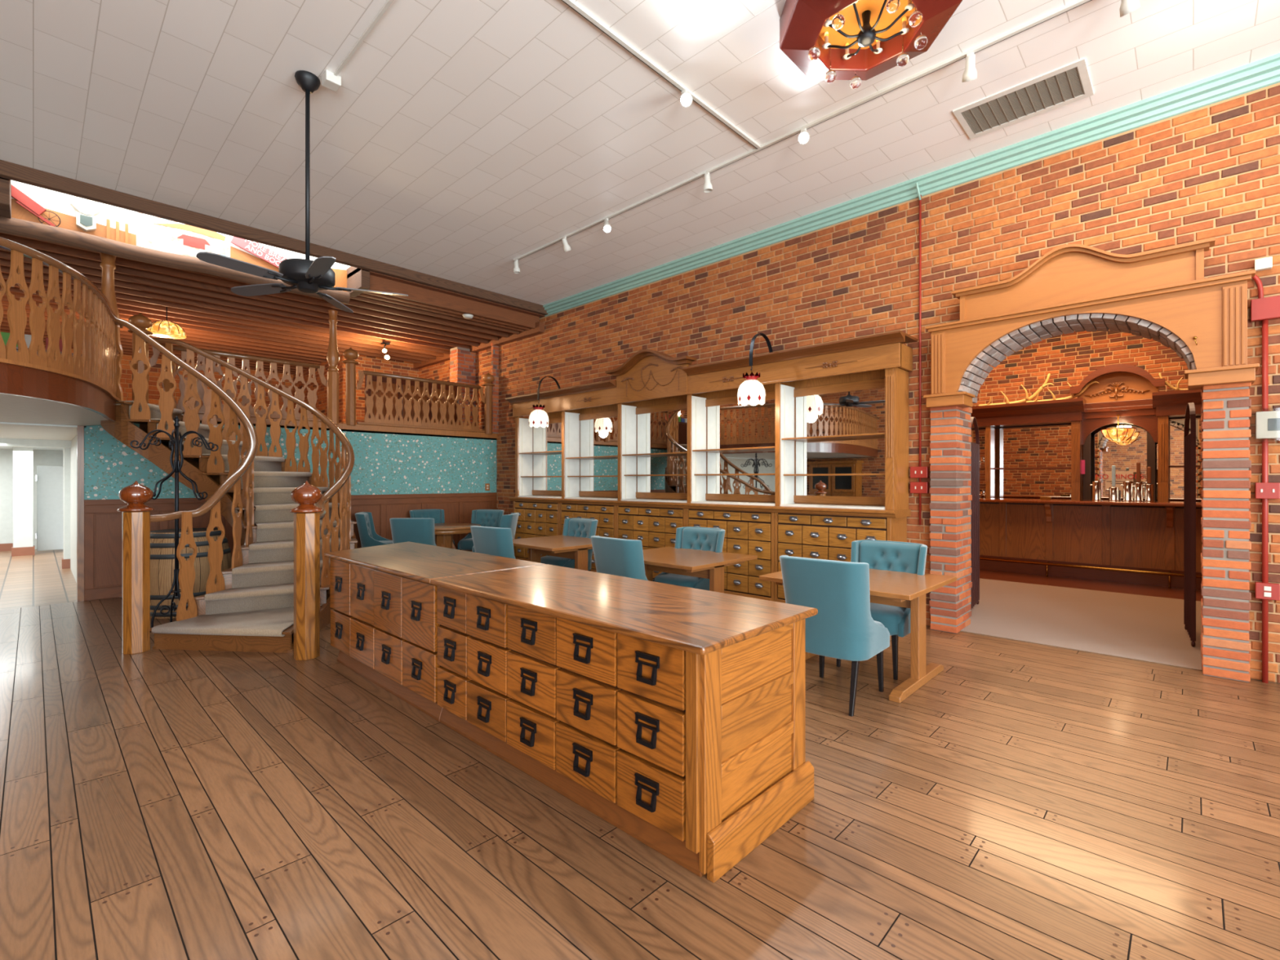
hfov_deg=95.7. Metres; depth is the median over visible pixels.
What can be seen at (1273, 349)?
wall
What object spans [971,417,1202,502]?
mirror
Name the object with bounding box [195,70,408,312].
ceiling fan
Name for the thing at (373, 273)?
trim
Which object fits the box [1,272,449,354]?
trim
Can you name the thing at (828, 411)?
mirror
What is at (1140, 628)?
floor
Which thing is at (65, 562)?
baseboard
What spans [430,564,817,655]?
countertop
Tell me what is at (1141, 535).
bar counter
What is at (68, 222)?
panelling
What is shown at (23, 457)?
door
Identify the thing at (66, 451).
door frame
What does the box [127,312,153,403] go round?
newel post
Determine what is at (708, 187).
track spotlight
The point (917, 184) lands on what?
conduit
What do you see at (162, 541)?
wine barrel
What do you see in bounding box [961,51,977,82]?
track spotlight
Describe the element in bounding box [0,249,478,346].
trim
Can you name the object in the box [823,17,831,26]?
candle
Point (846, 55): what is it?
candle
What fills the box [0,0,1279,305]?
ceiling
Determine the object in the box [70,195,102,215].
hood
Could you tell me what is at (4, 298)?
trim
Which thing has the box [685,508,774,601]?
base cabinet
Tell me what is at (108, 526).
wainscot
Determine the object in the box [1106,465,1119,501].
tap
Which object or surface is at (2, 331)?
trim
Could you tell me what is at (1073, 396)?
antler mount
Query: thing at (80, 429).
trim
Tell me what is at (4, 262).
trim
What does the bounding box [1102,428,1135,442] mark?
lampshade
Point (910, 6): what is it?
candle
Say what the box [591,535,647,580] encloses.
upholstered chair
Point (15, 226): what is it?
trim
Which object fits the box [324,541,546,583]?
countertop
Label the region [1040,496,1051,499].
brass plate
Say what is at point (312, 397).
railing
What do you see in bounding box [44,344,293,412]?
wall
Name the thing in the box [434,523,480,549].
round table
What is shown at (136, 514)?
newel post
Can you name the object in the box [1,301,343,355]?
trim
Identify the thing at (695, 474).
shelf
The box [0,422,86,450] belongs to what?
ceiling
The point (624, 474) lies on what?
shelf
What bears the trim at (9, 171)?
attached to the wall at (49, 199)
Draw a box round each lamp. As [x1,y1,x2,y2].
[528,404,548,427]
[737,370,765,405]
[1101,414,1136,442]
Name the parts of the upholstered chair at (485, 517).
seat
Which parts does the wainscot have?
panel, panel, panel, panel, panel, panel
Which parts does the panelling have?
post, post, post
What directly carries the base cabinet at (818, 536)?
on the floor at (1027, 801)
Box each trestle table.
[512,535,592,570]
[643,546,757,593]
[759,568,956,702]
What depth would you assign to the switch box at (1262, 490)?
4.31 m
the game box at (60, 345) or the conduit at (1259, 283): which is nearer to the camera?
the conduit at (1259, 283)
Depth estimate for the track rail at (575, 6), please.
4.33 m
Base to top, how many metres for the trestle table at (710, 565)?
0.752 m
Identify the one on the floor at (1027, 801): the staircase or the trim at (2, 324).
the staircase
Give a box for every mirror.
[533,422,561,490]
[580,416,617,491]
[637,408,687,493]
[707,399,775,494]
[795,387,884,497]
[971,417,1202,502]
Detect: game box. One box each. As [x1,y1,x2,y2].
[0,331,17,346]
[24,333,31,347]
[45,337,62,351]
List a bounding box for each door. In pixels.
[13,446,33,547]
[35,465,63,551]
[1183,402,1195,646]
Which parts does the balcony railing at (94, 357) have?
handrail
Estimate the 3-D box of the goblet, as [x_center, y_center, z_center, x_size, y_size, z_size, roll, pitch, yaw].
[6.585,-0.355,11.065,0.088,0.190,0.090,0,0,44]
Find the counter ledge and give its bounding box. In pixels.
[508,497,911,518]
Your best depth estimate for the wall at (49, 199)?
6.67 m
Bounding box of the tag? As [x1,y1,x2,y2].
[1081,459,1084,474]
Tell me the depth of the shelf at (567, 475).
9.34 m
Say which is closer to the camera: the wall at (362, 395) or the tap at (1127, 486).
the tap at (1127, 486)
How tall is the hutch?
2.120 m
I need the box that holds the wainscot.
[84,492,497,600]
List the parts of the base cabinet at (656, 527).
drawer, drawer, drawer, label pull, label pull, drawer, drawer, label pull, drawer, label pull, label pull, drawer, drawer, drawer, drawer, label pull, drawer, label pull, label pull, drawer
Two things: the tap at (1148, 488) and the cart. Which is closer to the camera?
the cart
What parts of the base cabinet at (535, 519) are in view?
drawer, drawer, drawer, drawer, drawer, board, drawer, drawer, drawer, drawer, drawer, drawer, drawer, drawer, drawer, drawer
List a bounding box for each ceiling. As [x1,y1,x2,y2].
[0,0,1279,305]
[0,393,108,426]
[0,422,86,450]
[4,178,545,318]
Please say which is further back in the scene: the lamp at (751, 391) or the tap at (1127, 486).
the tap at (1127, 486)
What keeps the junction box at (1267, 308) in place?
attached to the wall at (1273, 349)
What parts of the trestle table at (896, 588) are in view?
leg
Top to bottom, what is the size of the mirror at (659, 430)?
1.220 m
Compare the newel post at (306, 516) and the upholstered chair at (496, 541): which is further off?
the upholstered chair at (496, 541)
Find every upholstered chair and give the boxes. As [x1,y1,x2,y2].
[355,511,392,547]
[389,518,436,546]
[409,509,454,545]
[457,509,503,550]
[470,525,515,559]
[472,512,519,552]
[540,517,597,571]
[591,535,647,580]
[652,526,724,591]
[779,555,889,716]
[836,539,927,679]
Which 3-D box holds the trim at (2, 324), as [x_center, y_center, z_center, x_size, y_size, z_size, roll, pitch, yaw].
[-10.971,-2.850,10.615,0.050,0.240,9.200,0,0,44]
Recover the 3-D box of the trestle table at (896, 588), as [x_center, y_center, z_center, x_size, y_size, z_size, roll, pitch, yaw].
[1.739,1.144,4.630,1.160,0.752,1.060,0,0,44]
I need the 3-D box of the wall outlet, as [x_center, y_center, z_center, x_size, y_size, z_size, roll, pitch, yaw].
[-3.017,0.140,11.454,0.016,0.140,0.100,0,0,44]
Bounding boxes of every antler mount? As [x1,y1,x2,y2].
[978,373,1053,405]
[1026,380,1098,402]
[1158,373,1187,390]
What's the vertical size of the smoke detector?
0.045 m
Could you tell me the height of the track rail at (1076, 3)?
0.022 m
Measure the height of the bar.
3.410 m
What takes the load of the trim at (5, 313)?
attached to the wall at (362, 395)
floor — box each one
[0,549,1279,959]
[217,422,495,439]
[925,577,1279,684]
[979,568,1202,601]
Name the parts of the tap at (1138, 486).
handle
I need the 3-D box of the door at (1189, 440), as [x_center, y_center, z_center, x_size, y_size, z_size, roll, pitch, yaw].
[5.276,0.395,5.561,0.038,2.251,0.832,0,0,40]
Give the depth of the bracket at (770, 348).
6.63 m
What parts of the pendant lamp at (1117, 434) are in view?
chain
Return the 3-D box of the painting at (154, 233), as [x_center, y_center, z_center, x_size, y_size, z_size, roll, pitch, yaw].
[-5.637,-3.040,7.188,0.020,0.560,0.890,0,0,44]
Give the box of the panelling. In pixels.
[11,198,346,291]
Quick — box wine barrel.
[150,527,231,618]
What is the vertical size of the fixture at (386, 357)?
0.369 m
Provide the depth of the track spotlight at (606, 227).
6.82 m
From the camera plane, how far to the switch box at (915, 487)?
6.00 m
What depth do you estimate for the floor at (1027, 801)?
2.56 m
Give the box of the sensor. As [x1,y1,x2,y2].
[1254,256,1272,271]
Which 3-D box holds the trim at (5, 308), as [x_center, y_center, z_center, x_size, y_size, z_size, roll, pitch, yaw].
[-9.929,-2.850,9.620,0.050,0.240,9.200,0,0,44]
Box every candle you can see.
[822,35,831,49]
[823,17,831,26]
[842,48,851,59]
[873,40,882,53]
[899,20,909,35]
[904,0,915,11]
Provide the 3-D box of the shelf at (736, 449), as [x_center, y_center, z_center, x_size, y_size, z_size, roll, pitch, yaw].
[1.245,-0.389,7.378,1.240,0.018,0.290,0,0,44]
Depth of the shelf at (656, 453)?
8.38 m
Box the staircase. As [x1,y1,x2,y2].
[100,400,357,653]
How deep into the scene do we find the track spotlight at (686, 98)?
4.53 m
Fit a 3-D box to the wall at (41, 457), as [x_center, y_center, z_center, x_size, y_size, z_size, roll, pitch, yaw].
[-11.621,0.420,8.609,8.500,2.200,5.400,0,0,44]
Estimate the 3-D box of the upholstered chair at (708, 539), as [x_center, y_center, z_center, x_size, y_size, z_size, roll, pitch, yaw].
[0.525,1.024,6.229,0.615,0.992,0.670,0,0,42]
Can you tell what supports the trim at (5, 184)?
attached to the wall at (49, 199)
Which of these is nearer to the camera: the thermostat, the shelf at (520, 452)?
the thermostat
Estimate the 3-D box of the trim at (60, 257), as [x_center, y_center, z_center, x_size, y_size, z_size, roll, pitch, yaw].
[-6.749,-2.850,7.738,0.050,0.240,10.870,0,0,44]
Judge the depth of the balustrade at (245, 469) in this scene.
6.65 m
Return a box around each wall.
[0,448,63,549]
[11,180,351,270]
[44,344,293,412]
[70,435,76,582]
[84,421,497,588]
[293,354,418,423]
[364,374,457,424]
[418,82,1279,683]
[449,346,475,426]
[490,342,498,433]
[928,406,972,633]
[972,328,1188,406]
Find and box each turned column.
[99,252,119,318]
[326,309,339,424]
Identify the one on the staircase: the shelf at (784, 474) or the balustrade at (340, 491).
the balustrade at (340, 491)
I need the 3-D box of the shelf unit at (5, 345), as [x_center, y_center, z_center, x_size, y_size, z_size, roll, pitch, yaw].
[-8.169,-1.285,7.214,0.460,0.770,2.450,0,0,44]
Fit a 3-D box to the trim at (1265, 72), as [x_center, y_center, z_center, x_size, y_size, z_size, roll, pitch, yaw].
[3.051,-3.042,5.874,13.300,0.155,0.130,0,0,44]
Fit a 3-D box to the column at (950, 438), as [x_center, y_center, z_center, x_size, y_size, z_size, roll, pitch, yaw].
[3.223,0.379,6.003,0.261,2.282,0.546,0,0,44]
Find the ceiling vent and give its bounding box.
[952,57,1093,139]
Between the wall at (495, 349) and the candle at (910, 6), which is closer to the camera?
the candle at (910, 6)
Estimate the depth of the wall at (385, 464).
9.90 m
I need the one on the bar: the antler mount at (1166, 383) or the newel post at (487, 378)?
the antler mount at (1166, 383)
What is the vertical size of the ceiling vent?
0.012 m
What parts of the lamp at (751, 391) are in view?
crown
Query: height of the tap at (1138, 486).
0.583 m
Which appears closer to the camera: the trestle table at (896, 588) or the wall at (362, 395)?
the trestle table at (896, 588)
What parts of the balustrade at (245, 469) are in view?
handrail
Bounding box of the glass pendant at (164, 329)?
[146,306,186,338]
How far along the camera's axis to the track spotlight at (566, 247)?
7.39 m
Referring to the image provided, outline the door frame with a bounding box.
[63,448,70,559]
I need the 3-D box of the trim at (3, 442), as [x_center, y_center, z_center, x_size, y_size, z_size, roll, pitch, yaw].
[-11.285,-0.610,7.983,0.150,0.140,4.960,0,0,44]
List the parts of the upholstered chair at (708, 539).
seat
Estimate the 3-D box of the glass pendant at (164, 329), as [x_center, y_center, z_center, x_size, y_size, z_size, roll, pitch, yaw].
[-7.649,-2.585,9.365,0.519,0.490,0.519,0,0,44]
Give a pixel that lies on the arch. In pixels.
(1024, 336)
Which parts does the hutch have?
panel, mirror frame, mirror frame, cornice, mirror frame, mirror frame, crest moulding, crest moulding, mirror frame, mirror frame, rail, mirror frame, mirror frame, cornice, mirror frame, mirror frame, panel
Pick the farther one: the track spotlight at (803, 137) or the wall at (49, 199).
the wall at (49, 199)
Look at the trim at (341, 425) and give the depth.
10.04 m
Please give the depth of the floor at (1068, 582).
8.46 m
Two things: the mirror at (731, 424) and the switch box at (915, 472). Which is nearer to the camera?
the switch box at (915, 472)
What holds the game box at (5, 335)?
on the shelf unit at (5, 345)
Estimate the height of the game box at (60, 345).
0.183 m
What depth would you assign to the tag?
9.85 m
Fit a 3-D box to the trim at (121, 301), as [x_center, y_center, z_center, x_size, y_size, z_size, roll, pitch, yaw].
[-8.051,-2.850,8.981,0.050,0.240,10.870,0,0,44]
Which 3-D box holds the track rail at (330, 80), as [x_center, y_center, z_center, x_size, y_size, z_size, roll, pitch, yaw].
[-1.350,-3.083,3.488,2.970,0.075,0.110,0,0,44]
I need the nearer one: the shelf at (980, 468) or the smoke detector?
the smoke detector
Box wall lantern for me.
[70,195,102,231]
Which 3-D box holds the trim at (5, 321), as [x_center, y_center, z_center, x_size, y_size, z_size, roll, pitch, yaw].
[-10.710,-2.850,10.366,0.050,0.240,9.200,0,0,44]
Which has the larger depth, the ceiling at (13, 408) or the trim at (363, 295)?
the trim at (363, 295)
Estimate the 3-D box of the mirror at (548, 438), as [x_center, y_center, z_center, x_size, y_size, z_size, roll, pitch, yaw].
[-1.540,-0.420,10.268,1.170,1.220,0.006,0,0,44]
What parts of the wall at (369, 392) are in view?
panel, panel, panel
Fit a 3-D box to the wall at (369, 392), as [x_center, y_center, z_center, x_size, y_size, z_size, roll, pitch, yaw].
[-4.345,-1.420,11.132,0.120,1.040,1.900,0,0,44]
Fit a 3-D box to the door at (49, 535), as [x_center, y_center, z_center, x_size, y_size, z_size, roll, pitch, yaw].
[-12.312,0.590,12.359,0.120,1.780,0.810,0,0,44]
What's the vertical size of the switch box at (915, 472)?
0.116 m
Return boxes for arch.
[958,313,1195,403]
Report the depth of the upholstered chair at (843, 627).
3.84 m
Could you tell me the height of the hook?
0.075 m
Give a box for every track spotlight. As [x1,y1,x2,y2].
[513,259,520,273]
[561,236,571,252]
[603,217,611,232]
[680,88,692,107]
[702,172,712,192]
[797,128,809,144]
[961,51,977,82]
[1119,0,1140,17]
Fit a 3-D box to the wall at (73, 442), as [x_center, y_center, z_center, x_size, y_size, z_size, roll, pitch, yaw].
[-9.898,0.420,10.379,8.148,2.200,0.460,0,0,44]
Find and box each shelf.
[518,450,561,454]
[520,475,561,477]
[565,455,617,458]
[567,475,617,476]
[622,451,687,456]
[624,474,687,475]
[692,446,775,452]
[694,473,775,475]
[782,432,884,440]
[783,473,884,475]
[979,466,1071,469]
[1168,465,1200,467]
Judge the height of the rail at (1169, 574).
0.232 m
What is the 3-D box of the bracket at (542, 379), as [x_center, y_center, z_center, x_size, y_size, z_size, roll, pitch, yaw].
[-1.494,-1.476,9.527,0.044,0.461,0.452,0,0,44]
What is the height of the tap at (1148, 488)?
0.515 m
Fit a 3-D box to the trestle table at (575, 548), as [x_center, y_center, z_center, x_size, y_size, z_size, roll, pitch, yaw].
[-1.045,1.144,7.289,1.180,0.752,1.060,0,0,44]
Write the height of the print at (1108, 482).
0.043 m
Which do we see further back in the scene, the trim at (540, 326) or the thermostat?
the trim at (540, 326)
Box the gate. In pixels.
[970,417,979,609]
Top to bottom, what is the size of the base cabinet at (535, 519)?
1.140 m
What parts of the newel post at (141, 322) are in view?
post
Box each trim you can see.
[0,159,547,315]
[0,177,11,217]
[0,216,350,303]
[0,231,508,337]
[0,232,497,341]
[0,247,488,343]
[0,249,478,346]
[0,257,469,348]
[0,265,455,350]
[0,284,435,359]
[0,289,428,361]
[0,322,313,364]
[0,325,309,368]
[0,329,306,370]
[0,438,71,448]
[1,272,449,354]
[1,296,421,364]
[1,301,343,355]
[1,318,321,364]
[2,306,327,356]
[3,310,326,359]
[3,314,326,362]
[4,279,444,356]
[43,337,296,371]
[43,341,296,373]
[76,425,84,601]
[181,413,497,438]
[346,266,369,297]
[350,295,519,334]
[358,293,524,332]
[362,292,529,330]
[368,275,539,328]
[413,321,544,368]
[542,53,1279,316]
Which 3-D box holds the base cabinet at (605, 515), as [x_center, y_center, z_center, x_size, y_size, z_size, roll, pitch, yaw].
[-0.708,0.950,9.184,1.326,1.140,0.453,0,0,44]
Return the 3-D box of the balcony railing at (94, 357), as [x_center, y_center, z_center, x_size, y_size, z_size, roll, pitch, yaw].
[-6.117,-1.389,3.797,2.066,0.938,5.786,0,0,19]
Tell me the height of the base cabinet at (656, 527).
1.140 m
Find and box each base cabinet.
[324,541,546,721]
[430,564,817,882]
[512,501,559,560]
[559,502,615,572]
[615,505,685,580]
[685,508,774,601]
[774,512,906,603]
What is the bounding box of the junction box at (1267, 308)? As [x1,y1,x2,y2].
[1250,295,1279,322]
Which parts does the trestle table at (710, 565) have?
leg, leg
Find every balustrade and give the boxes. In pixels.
[115,318,257,621]
[145,337,355,586]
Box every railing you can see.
[0,236,124,396]
[149,343,326,422]
[356,370,484,432]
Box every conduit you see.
[915,182,921,524]
[1251,275,1268,683]
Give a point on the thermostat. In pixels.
(1264, 424)
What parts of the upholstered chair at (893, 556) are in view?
leg, seat, leg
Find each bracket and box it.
[537,376,559,402]
[749,333,773,370]
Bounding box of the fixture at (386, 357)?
[381,342,390,359]
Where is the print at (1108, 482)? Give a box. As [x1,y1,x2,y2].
[1106,480,1132,484]
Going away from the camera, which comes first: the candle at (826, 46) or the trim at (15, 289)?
the candle at (826, 46)
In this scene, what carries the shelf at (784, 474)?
attached to the hutch
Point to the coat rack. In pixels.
(176, 466)
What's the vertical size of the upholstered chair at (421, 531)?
0.992 m
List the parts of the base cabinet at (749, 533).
drawer, label pull, drawer, drawer, drawer, drawer, label pull, drawer, label pull, label pull, label pull, drawer, drawer, drawer, drawer, board, label pull, drawer, label pull, label pull, label pull, label pull, drawer, drawer, drawer, drawer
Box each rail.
[321,0,393,92]
[513,0,1091,261]
[561,0,760,149]
[979,557,1201,588]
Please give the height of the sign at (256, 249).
0.405 m
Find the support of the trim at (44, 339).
attached to the wall at (362, 395)
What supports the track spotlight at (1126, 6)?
attached to the track rail at (1076, 3)
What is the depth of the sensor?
4.33 m
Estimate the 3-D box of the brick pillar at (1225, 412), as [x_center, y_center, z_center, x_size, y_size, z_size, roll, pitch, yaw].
[4.665,0.379,4.625,0.272,2.282,0.548,0,0,44]
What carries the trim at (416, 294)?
attached to the wall at (49, 199)
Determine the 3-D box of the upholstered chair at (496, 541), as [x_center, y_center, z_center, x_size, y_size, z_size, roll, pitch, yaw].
[-1.587,1.024,6.815,0.615,0.992,0.670,0,0,37]
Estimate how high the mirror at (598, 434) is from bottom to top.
1.220 m
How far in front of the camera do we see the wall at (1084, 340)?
10.47 m
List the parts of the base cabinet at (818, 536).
drawer, board, drawer, label pull, label pull, drawer, drawer, label pull, drawer, label pull, label pull, drawer, drawer, label pull, drawer, drawer, label pull, label pull, drawer, label pull, drawer, label pull, drawer, panel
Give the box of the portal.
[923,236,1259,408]
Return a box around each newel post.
[116,480,155,654]
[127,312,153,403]
[289,480,323,660]
[342,346,359,425]
[481,372,494,434]
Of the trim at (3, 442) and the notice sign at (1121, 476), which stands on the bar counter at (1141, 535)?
the notice sign at (1121, 476)
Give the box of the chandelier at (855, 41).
[779,0,962,88]
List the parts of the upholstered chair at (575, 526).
seat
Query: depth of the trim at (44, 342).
13.96 m
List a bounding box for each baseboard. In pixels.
[0,542,13,551]
[62,558,70,568]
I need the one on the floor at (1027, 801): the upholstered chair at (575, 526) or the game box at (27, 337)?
the upholstered chair at (575, 526)
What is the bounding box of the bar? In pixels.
[970,364,1202,502]
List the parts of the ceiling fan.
blade, blade, motor, blade, blade, blade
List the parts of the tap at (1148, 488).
handle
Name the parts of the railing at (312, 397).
handrail, rail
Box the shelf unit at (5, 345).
[4,345,73,355]
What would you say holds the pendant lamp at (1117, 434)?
hanging from the bar
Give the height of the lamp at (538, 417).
0.388 m
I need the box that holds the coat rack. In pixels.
[129,416,218,632]
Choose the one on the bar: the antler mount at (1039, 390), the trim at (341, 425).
the antler mount at (1039, 390)
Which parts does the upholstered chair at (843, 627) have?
leg, leg, seat, leg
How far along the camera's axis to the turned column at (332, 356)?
9.29 m
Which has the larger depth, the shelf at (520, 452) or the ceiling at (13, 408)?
the shelf at (520, 452)
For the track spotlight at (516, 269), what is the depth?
8.14 m
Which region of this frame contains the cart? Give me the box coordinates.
[11,184,60,226]
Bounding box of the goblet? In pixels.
[982,456,985,466]
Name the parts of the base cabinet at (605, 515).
drawer, drawer, drawer, drawer, drawer, drawer, drawer, drawer, drawer, drawer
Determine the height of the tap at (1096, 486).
0.300 m
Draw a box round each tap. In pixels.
[1089,481,1101,500]
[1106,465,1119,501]
[1120,481,1133,501]
[1133,462,1143,501]
[1142,466,1154,502]
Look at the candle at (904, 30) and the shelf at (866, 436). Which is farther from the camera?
the shelf at (866, 436)
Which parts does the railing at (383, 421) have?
rail, handrail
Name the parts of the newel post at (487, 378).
post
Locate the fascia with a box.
[0,358,119,421]
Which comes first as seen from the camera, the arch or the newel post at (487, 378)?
the arch
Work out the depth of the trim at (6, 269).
9.52 m
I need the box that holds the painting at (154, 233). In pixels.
[137,212,228,257]
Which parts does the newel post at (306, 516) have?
post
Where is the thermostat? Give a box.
[1249,408,1279,441]
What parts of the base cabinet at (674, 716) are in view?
label pull, label pull, label pull, drawer, drawer, drawer, label pull, label pull, label pull, drawer, drawer, drawer, label pull, label pull, label pull, drawer, drawer, drawer, label pull, label pull, label pull, drawer, drawer, drawer, label pull, label pull, label pull, drawer, drawer, drawer, rail, panel, panel, panel, rail, rail, rail, board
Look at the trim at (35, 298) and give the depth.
10.74 m
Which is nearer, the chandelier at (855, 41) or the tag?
the chandelier at (855, 41)
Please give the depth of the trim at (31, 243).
7.99 m
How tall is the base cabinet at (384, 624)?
0.905 m
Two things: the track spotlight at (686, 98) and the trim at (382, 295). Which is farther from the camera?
the trim at (382, 295)
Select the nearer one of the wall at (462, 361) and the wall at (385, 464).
the wall at (385, 464)
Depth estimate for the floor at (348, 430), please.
9.89 m
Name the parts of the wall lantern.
pane, frame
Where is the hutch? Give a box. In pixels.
[505,329,917,510]
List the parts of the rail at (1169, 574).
rail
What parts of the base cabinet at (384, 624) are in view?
label pull, label pull, drawer, drawer, label pull, label pull, drawer, drawer, label pull, label pull, drawer, drawer, label pull, label pull, drawer, drawer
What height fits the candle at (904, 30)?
0.070 m
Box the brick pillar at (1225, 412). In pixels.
[1200,382,1251,682]
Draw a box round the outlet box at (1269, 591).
[1254,582,1279,600]
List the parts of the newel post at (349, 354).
post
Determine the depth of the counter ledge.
7.06 m
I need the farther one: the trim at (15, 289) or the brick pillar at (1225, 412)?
the trim at (15, 289)
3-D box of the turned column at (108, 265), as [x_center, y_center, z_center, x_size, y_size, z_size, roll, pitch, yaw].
[-6.385,-1.815,6.954,0.204,1.830,0.204,0,0,-1]
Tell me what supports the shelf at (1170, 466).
attached to the bar
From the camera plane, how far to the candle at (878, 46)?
3.93 m
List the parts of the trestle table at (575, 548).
leg, leg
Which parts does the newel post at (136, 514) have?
post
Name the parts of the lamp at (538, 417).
crown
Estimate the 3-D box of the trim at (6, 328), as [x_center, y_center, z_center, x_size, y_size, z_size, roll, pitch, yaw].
[-11.231,-2.850,10.863,0.050,0.240,9.200,0,0,44]
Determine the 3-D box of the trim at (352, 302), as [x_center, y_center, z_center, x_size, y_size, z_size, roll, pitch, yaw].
[-6.228,-2.850,7.241,0.050,0.240,10.870,0,0,44]
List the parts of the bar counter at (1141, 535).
panel, panel, panel, skirting, panel, panel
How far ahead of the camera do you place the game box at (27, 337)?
7.41 m
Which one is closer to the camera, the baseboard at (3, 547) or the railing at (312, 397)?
the railing at (312, 397)
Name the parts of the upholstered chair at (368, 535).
seat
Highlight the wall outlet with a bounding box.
[484,483,489,490]
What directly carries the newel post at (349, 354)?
on the trim at (341, 425)
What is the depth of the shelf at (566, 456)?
9.37 m
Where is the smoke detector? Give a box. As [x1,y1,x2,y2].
[462,313,473,319]
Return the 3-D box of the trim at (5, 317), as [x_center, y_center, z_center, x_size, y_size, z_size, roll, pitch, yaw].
[-10.450,-2.850,10.117,0.050,0.240,9.200,0,0,44]
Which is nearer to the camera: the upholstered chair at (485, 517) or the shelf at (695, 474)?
the shelf at (695, 474)
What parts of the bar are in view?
cornice, panel, crest moulding, cornice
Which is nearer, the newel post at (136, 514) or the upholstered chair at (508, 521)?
the newel post at (136, 514)
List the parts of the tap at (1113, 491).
handle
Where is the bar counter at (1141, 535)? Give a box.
[979,497,1202,589]
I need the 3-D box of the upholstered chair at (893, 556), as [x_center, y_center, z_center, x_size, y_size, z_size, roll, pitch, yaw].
[1.974,1.024,4.776,0.614,0.992,0.669,0,0,43]
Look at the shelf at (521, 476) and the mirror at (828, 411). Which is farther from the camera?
the shelf at (521, 476)
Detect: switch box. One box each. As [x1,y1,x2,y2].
[910,466,928,477]
[910,482,928,493]
[1254,482,1279,498]
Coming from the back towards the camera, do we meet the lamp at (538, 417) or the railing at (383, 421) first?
the railing at (383, 421)
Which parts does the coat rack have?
arm, arm, arm, leg, arm, leg, arm, leg, arm, arm, arm, arm, arm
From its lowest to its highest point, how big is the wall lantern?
0.359 m
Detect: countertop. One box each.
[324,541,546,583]
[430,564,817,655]
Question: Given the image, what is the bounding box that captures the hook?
[1192,336,1197,345]
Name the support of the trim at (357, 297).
attached to the wall at (49, 199)
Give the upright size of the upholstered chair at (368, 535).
0.992 m
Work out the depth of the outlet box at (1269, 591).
4.31 m
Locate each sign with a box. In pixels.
[231,236,286,268]
[1096,471,1143,500]
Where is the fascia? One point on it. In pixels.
(17, 378)
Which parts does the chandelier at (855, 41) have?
arm, arm, arm, arm, stem, panel, arm, arm, arm, arm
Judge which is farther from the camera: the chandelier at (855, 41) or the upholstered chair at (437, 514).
the upholstered chair at (437, 514)

